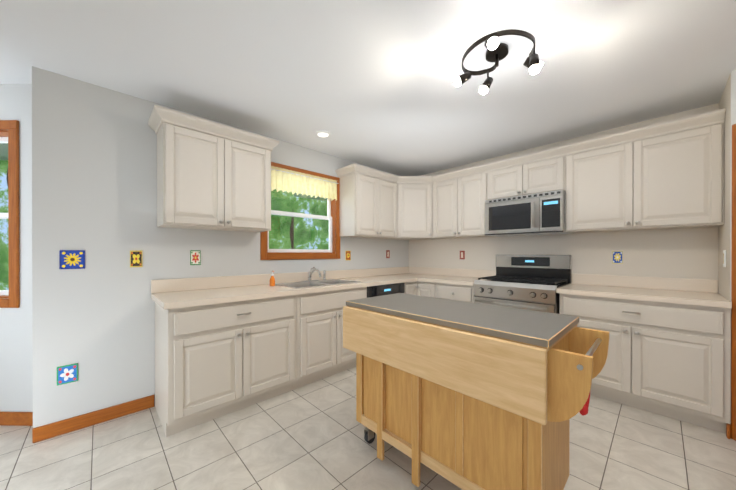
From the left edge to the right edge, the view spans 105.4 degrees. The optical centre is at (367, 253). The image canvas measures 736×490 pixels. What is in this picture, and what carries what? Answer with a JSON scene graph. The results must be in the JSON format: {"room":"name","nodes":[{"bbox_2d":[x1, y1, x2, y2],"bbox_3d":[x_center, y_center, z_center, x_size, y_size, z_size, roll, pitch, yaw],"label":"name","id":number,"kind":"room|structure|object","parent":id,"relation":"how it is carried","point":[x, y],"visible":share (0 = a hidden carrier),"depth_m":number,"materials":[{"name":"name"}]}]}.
{"room":"kitchen","nodes":[
{"label":"kitchen","id":0,"kind":"room"},
{"bbox_2d":[0,84,32,411],"bbox_3d":[-3.383,0.004,2.096,2.400,2.440,0.140,0,0,1],"label":"wall","id":1,"kind":"structure","parent":0,"point":[16,364],"depth_m":2.01,"materials":[{"name":"paint"}]},
{"bbox_2d":[0,120,19,307],"bbox_3d":[-3.104,-0.284,2.066,1.230,1.335,0.129,0,0,1],"label":"nook window","id":2,"kind":"structure","parent":1,"relation":"in","point":[3,140],"depth_m":1.99,"materials":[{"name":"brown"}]},
{"bbox_2d":[0,412,32,425],"bbox_3d":[-3.445,1.176,2.021,2.280,0.095,0.014,0,0,1],"label":"baseboard","id":3,"kind":"structure","parent":1,"relation":"attached to","point":[16,418],"depth_m":1.99,"materials":[{"name":"brown wood"}]},
{"bbox_2d":[32,66,408,427],"bbox_3d":[-0.758,0.001,3.272,4.060,2.440,0.140,0,0,-44],"label":"wall","id":4,"kind":"structure","parent":0,"point":[94,172],"depth_m":2.06,"materials":[{"name":"paint"}]},
{"bbox_2d":[57,363,77,385],"bbox_3d":[-2.059,0.824,1.922,0.100,0.125,0.006,0,0,-44],"label":"electrical outlet","id":5,"kind":"object","parent":4,"relation":"attached to","point":[66,374],"visible":1,"depth_m":1.92,"materials":[{"name":"ceramic"}]},
{"bbox_2d":[59,250,84,268],"bbox_3d":[-2.041,0.039,1.938,0.122,0.130,0.006,0,0,-44],"label":"plate","id":6,"kind":"object","parent":4,"relation":"attached to","point":[71,259],"visible":1,"depth_m":1.93,"materials":[{"name":"blue ceramic"}]},
{"bbox_2d":[32,395,153,442],"bbox_3d":[-1.941,1.176,2.031,0.630,0.095,0.014,0,0,-44],"label":"baseboard","id":7,"kind":"structure","parent":4,"relation":"attached to","point":[51,430],"depth_m":1.99,"materials":[{"name":"brown wood"}]},
{"bbox_2d":[130,250,141,266],"bbox_3d":[-1.796,0.039,2.173,0.075,0.130,0.006,0,0,-44],"label":"plate","id":8,"kind":"object","parent":4,"relation":"attached to","point":[135,258],"visible":1,"depth_m":2.17,"materials":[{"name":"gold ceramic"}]},
{"bbox_2d":[190,250,200,264],"bbox_3d":[-1.507,0.033,2.450,0.080,0.130,0.006,0,0,-44],"label":"plate","id":9,"kind":"object","parent":4,"relation":"attached to","point":[195,257],"visible":1,"depth_m":2.45,"materials":[{"name":"ceramic"}]},
{"bbox_2d":[157,122,270,231],"bbox_3d":[-1.286,-0.589,2.419,0.818,0.745,0.355,0,0,-44],"label":"upper cabinet","id":10,"kind":"object","parent":4,"relation":"attached to","point":[205,181],"visible":1,"depth_m":2.25,"materials":[{"name":"beige wood"}]},
{"bbox_2d":[148,105,278,150],"bbox_3d":[-1.284,-1.004,2.416,0.930,0.085,0.361,0,0,-44],"label":"crown molding","id":11,"kind":"structure","parent":10,"relation":"attached to","point":[159,115],"depth_m":2.21,"materials":[{"name":"white wood"}]},
{"bbox_2d":[260,162,339,259],"bbox_3d":[-0.760,-0.449,3.237,1.020,1.020,0.129,0,0,-44],"label":"window","id":12,"kind":"structure","parent":4,"relation":"in","point":[303,216],"depth_m":3.29,"materials":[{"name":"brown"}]},
{"bbox_2d":[271,166,338,200],"bbox_3d":[-0.696,-0.778,3.170,0.930,0.261,0.044,0,0,-44],"label":"curtain valance","id":13,"kind":"object","parent":12,"relation":"attached to","point":[287,180],"visible":0.98,"depth_m":3.15,"materials":[{"name":"fabric"}]},
{"bbox_2d":[346,251,350,259],"bbox_3d":[-0.259,0.021,3.648,0.085,0.125,0.006,0,0,-44],"label":"plate","id":14,"kind":"object","parent":4,"relation":"attached to","point":[348,255],"visible":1,"depth_m":3.65,"materials":[{"name":"ceramic"}]},
{"bbox_2d":[339,173,396,238],"bbox_3d":[0.028,-0.592,3.679,0.758,0.745,0.355,0,0,-44],"label":"upper cabinet","id":15,"kind":"object","parent":4,"relation":"attached to","point":[368,206],"visible":1,"depth_m":3.49,"materials":[{"name":"beige wood"}]},
{"bbox_2d":[386,250,389,257],"bbox_3d":[0.298,0.004,4.180,0.075,0.120,0.008,0,0,-44],"label":"electrical outlet","id":16,"kind":"object","parent":4,"relation":"attached to","point":[387,253],"visible":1,"depth_m":4.18,"materials":[{"name":"brown"}]},
{"bbox_2d":[0,367,735,489],"bbox_3d":[-0.984,1.275,1.575,6.740,0.100,8.400,0,0,-44],"label":"floor","id":17,"kind":"structure","parent":0,"point":[310,436],"depth_m":1.72,"materials":[{"name":"tile"}]},
{"bbox_2d":[155,295,296,436],"bbox_3d":[-1.152,0.788,2.344,0.933,0.870,0.652,0,0,-44],"label":"base cabinet","id":18,"kind":"object","parent":17,"relation":"on","point":[213,361],"visible":1,"depth_m":2.06,"materials":[{"name":"beige wood"}]},
{"bbox_2d":[293,287,366,389],"bbox_3d":[-0.510,0.787,2.963,0.848,0.870,0.648,0,0,-44],"label":"base cabinet","id":19,"kind":"object","parent":17,"relation":"on","point":[322,353],"visible":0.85,"depth_m":2.65,"materials":[{"name":"beige wood"}]},
{"bbox_2d":[367,283,404,297],"bbox_3d":[0.028,0.786,3.472,0.628,0.870,0.658,0,0,-44],"label":"dishwasher","id":20,"kind":"object","parent":17,"relation":"on","point":[380,290],"visible":0.21,"depth_m":3.23,"materials":[{"name":"grey plastic"}]},
{"bbox_2d":[404,281,436,297],"bbox_3d":[0.654,0.785,3.903,0.868,0.870,0.903,0,0,-44],"label":"base cabinet","id":21,"kind":"object","parent":17,"relation":"on","point":[422,288],"visible":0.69,"depth_m":3.56,"materials":[{"name":"beige wood"}]},
{"bbox_2d":[151,267,418,309],"bbox_3d":[-0.311,0.279,3.145,3.308,0.145,0.660,0,0,-44],"label":"countertop","id":22,"kind":"structure","parent":21,"relation":"on","point":[176,293],"depth_m":2.54,"materials":[{"name":"laminate"}]},
{"bbox_2d":[270,271,274,285],"bbox_3d":[-0.932,0.238,2.732,0.050,0.147,0.066,0,0,-44],"label":"soap bottle","id":23,"kind":"object","parent":22,"relation":"on","point":[272,280],"visible":1,"depth_m":2.71,"materials":[{"name":"orange plastic"}]},
{"bbox_2d":[300,267,325,281],"bbox_3d":[-0.538,0.226,3.079,0.318,0.156,0.250,0,0,-44],"label":"faucet","id":24,"kind":"object","parent":22,"relation":"on","point":[310,273],"visible":1,"depth_m":3.09,"materials":[{"name":"silver metal"}]},
{"bbox_2d":[275,279,360,287],"bbox_3d":[-0.523,0.393,2.978,0.804,0.178,0.464,0,0,-44],"label":"double-bowl sink","id":25,"kind":"object","parent":22,"relation":"in","point":[314,283],"visible":0.31,"depth_m":2.99,"materials":[{"name":"silver metal"}]},
{"bbox_2d":[419,267,495,285],"bbox_3d":[1.140,0.278,3.566,0.633,0.145,0.740,0,0,-44],"label":"countertop","id":26,"kind":"structure","parent":21,"relation":"on","point":[426,274],"depth_m":3.69,"materials":[{"name":"laminate"}]},
{"bbox_2d":[437,283,474,302],"bbox_3d":[1.212,0.786,3.478,0.650,0.870,0.478,0,0,-44],"label":"base cabinet","id":27,"kind":"object","parent":17,"relation":"on","point":[457,292],"visible":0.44,"depth_m":3.26,"materials":[{"name":"beige wood"}]},
{"bbox_2d":[343,293,608,489],"bbox_3d":[0.473,0.764,1.541,0.568,0.919,1.251,0,0,-44],"label":"island cart","id":28,"kind":"object","parent":17,"relation":"on","point":[463,395],"visible":1,"depth_m":1.27,"materials":[{"name":"brown wood"}]},
{"bbox_2d":[473,255,570,313],"bbox_3d":[1.625,0.617,2.988,0.728,1.210,0.760,0,0,-44],"label":"gas range","id":29,"kind":"object","parent":17,"relation":"on","point":[531,282],"visible":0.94,"depth_m":2.94,"materials":[{"name":"grey metal"}]},
{"bbox_2d":[560,293,730,433],"bbox_3d":[2.260,0.788,2.384,0.652,0.870,0.953,0,0,-44],"label":"base cabinet","id":30,"kind":"object","parent":17,"relation":"on","point":[671,360],"visible":0.92,"depth_m":2.06,"materials":[{"name":"beige wood"}]},
{"bbox_2d":[556,274,731,307],"bbox_3d":[2.262,0.281,2.396,0.633,0.145,0.970,0,0,-44],"label":"countertop","id":31,"kind":"structure","parent":30,"relation":"on","point":[701,292],"depth_m":2.38,"materials":[{"name":"laminate"}]},
{"bbox_2d":[0,0,735,200],"bbox_3d":[-0.984,-1.265,1.570,6.740,0.100,8.400,0,0,-44],"label":"ceiling","id":32,"kind":"structure","parent":0,"point":[370,83],"depth_m":1.80,"materials":[{"name":"white paint"}]},
{"bbox_2d":[315,130,329,137],"bbox_3d":[-0.456,-1.211,2.839,0.150,0.014,0.150,0,0,-44],"label":"recessed light","id":33,"kind":"object","parent":32,"relation":"in","point":[323,134],"visible":0.9,"depth_m":2.83,"materials":[{"name":"white plastic"}]},
{"bbox_2d":[454,29,542,94],"bbox_3d":[0.711,-1.102,1.614,0.429,0.226,0.453,0,0,-44],"label":"light","id":34,"kind":"object","parent":32,"relation":"attached to","point":[496,52],"visible":1,"depth_m":1.60,"materials":[{"name":"black metal"}]},
{"bbox_2d":[409,103,718,283],"bbox_3d":[1.840,0.001,3.395,0.140,2.440,3.280,0,0,-44],"label":"wall","id":35,"kind":"structure","parent":0,"point":[690,253],"depth_m":2.79,"materials":[{"name":"paint"}]},
{"bbox_2d":[385,183,442,239],"bbox_3d":[0.647,-0.593,4.059,0.657,0.745,0.663,0,0,-44],"label":"upper cabinet","id":36,"kind":"object","parent":35,"relation":"attached to","point":[414,211],"visible":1,"depth_m":3.83,"materials":[{"name":"beige wood"}]},
{"bbox_2d":[335,108,725,183],"bbox_3d":[1.208,-1.005,2.883,1.474,0.085,3.136,0,0,-44],"label":"crown molding","id":37,"kind":"structure","parent":36,"relation":"attached to","point":[689,123],"depth_m":2.73,"materials":[{"name":"white wood"}]},
{"bbox_2d":[460,251,464,258],"bbox_3d":[1.294,0.015,3.855,0.008,0.120,0.075,0,0,-44],"label":"electrical outlet","id":38,"kind":"object","parent":35,"relation":"attached to","point":[462,254],"visible":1,"depth_m":3.85,"materials":[{"name":"brown"}]},
{"bbox_2d":[433,172,494,238],"bbox_3d":[1.241,-0.592,3.657,0.355,0.745,0.748,0,0,-44],"label":"upper cabinet","id":39,"kind":"object","parent":35,"relation":"attached to","point":[458,207],"visible":0.96,"depth_m":3.53,"materials":[{"name":"beige wood"}]},
{"bbox_2d":[488,156,565,199],"bbox_3d":[1.764,-0.792,3.112,0.355,0.343,0.758,0,0,-44],"label":"upper cabinet","id":40,"kind":"object","parent":35,"relation":"attached to","point":[547,175],"visible":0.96,"depth_m":2.97,"materials":[{"name":"beige wood"}]},
{"bbox_2d":[485,190,571,236],"bbox_3d":[1.730,-0.416,3.080,0.449,0.405,0.756,0,0,-44],"label":"microwave","id":41,"kind":"object","parent":40,"relation":"attached to","point":[542,213],"visible":1,"depth_m":2.93,"materials":[{"name":"silver metal"}]},
{"bbox_2d":[612,251,622,263],"bbox_3d":[2.402,0.033,2.701,0.006,0.125,0.080,0,0,-44],"label":"plate","id":42,"kind":"object","parent":35,"relation":"attached to","point":[617,257],"visible":1,"depth_m":2.70,"materials":[{"name":"ceramic"}]},
{"bbox_2d":[565,123,723,232],"bbox_3d":[2.362,-0.590,2.488,0.355,0.745,0.967,0,0,-44],"label":"upper cabinet","id":43,"kind":"object","parent":35,"relation":"attached to","point":[673,181],"visible":1,"depth_m":2.32,"materials":[{"name":"beige wood"}]},
{"bbox_2d":[718,69,735,422],"bbox_3d":[2.517,0.007,0.689,2.628,2.440,1.843,0,0,-44],"label":"wall","id":44,"kind":"structure","parent":0,"point":[727,101],"depth_m":1.96,"materials":[{"name":"paint"}]},
{"bbox_2d":[723,250,725,266],"bbox_3d":[2.564,0.034,2.018,0.075,0.120,0.008,0,0,-44],"label":"light switch","id":45,"kind":"object","parent":44,"relation":"attached to","point":[724,258],"visible":0.98,"depth_m":2.00,"materials":[{"name":"white plastic"}]},
{"bbox_2d":[726,423,730,438],"bbox_3d":[2.405,1.177,1.867,0.047,0.095,0.024,0,0,-44],"label":"baseboard","id":46,"kind":"structure","parent":44,"relation":"attached to","point":[728,430],"depth_m":1.85,"materials":[{"name":"brown wood"}]},
{"bbox_2d":[731,124,735,440],"bbox_3d":[2.433,0.187,1.392,0.158,2.077,0.922,0,0,6],"label":"door frame","id":47,"kind":"structure","parent":44,"relation":"attached to","point":[733,356],"depth_m":1.84,"materials":[{"name":"brown wood"}]},
{"label":"outside","id":48,"kind":"structure","parent":0,"visible":0},
{"bbox_2d":[0,160,293,289],"bbox_3d":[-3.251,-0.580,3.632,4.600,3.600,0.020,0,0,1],"label":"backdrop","id":49,"kind":"structure","parent":48,"point":[282,235],"depth_m":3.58,"materials":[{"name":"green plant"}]},
{"bbox_2d":[294,196,328,249],"bbox_3d":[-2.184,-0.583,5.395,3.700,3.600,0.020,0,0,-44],"label":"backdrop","id":50,"kind":"structure","parent":48,"point":[303,209],"depth_m":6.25,"materials":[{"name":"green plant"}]}
]}

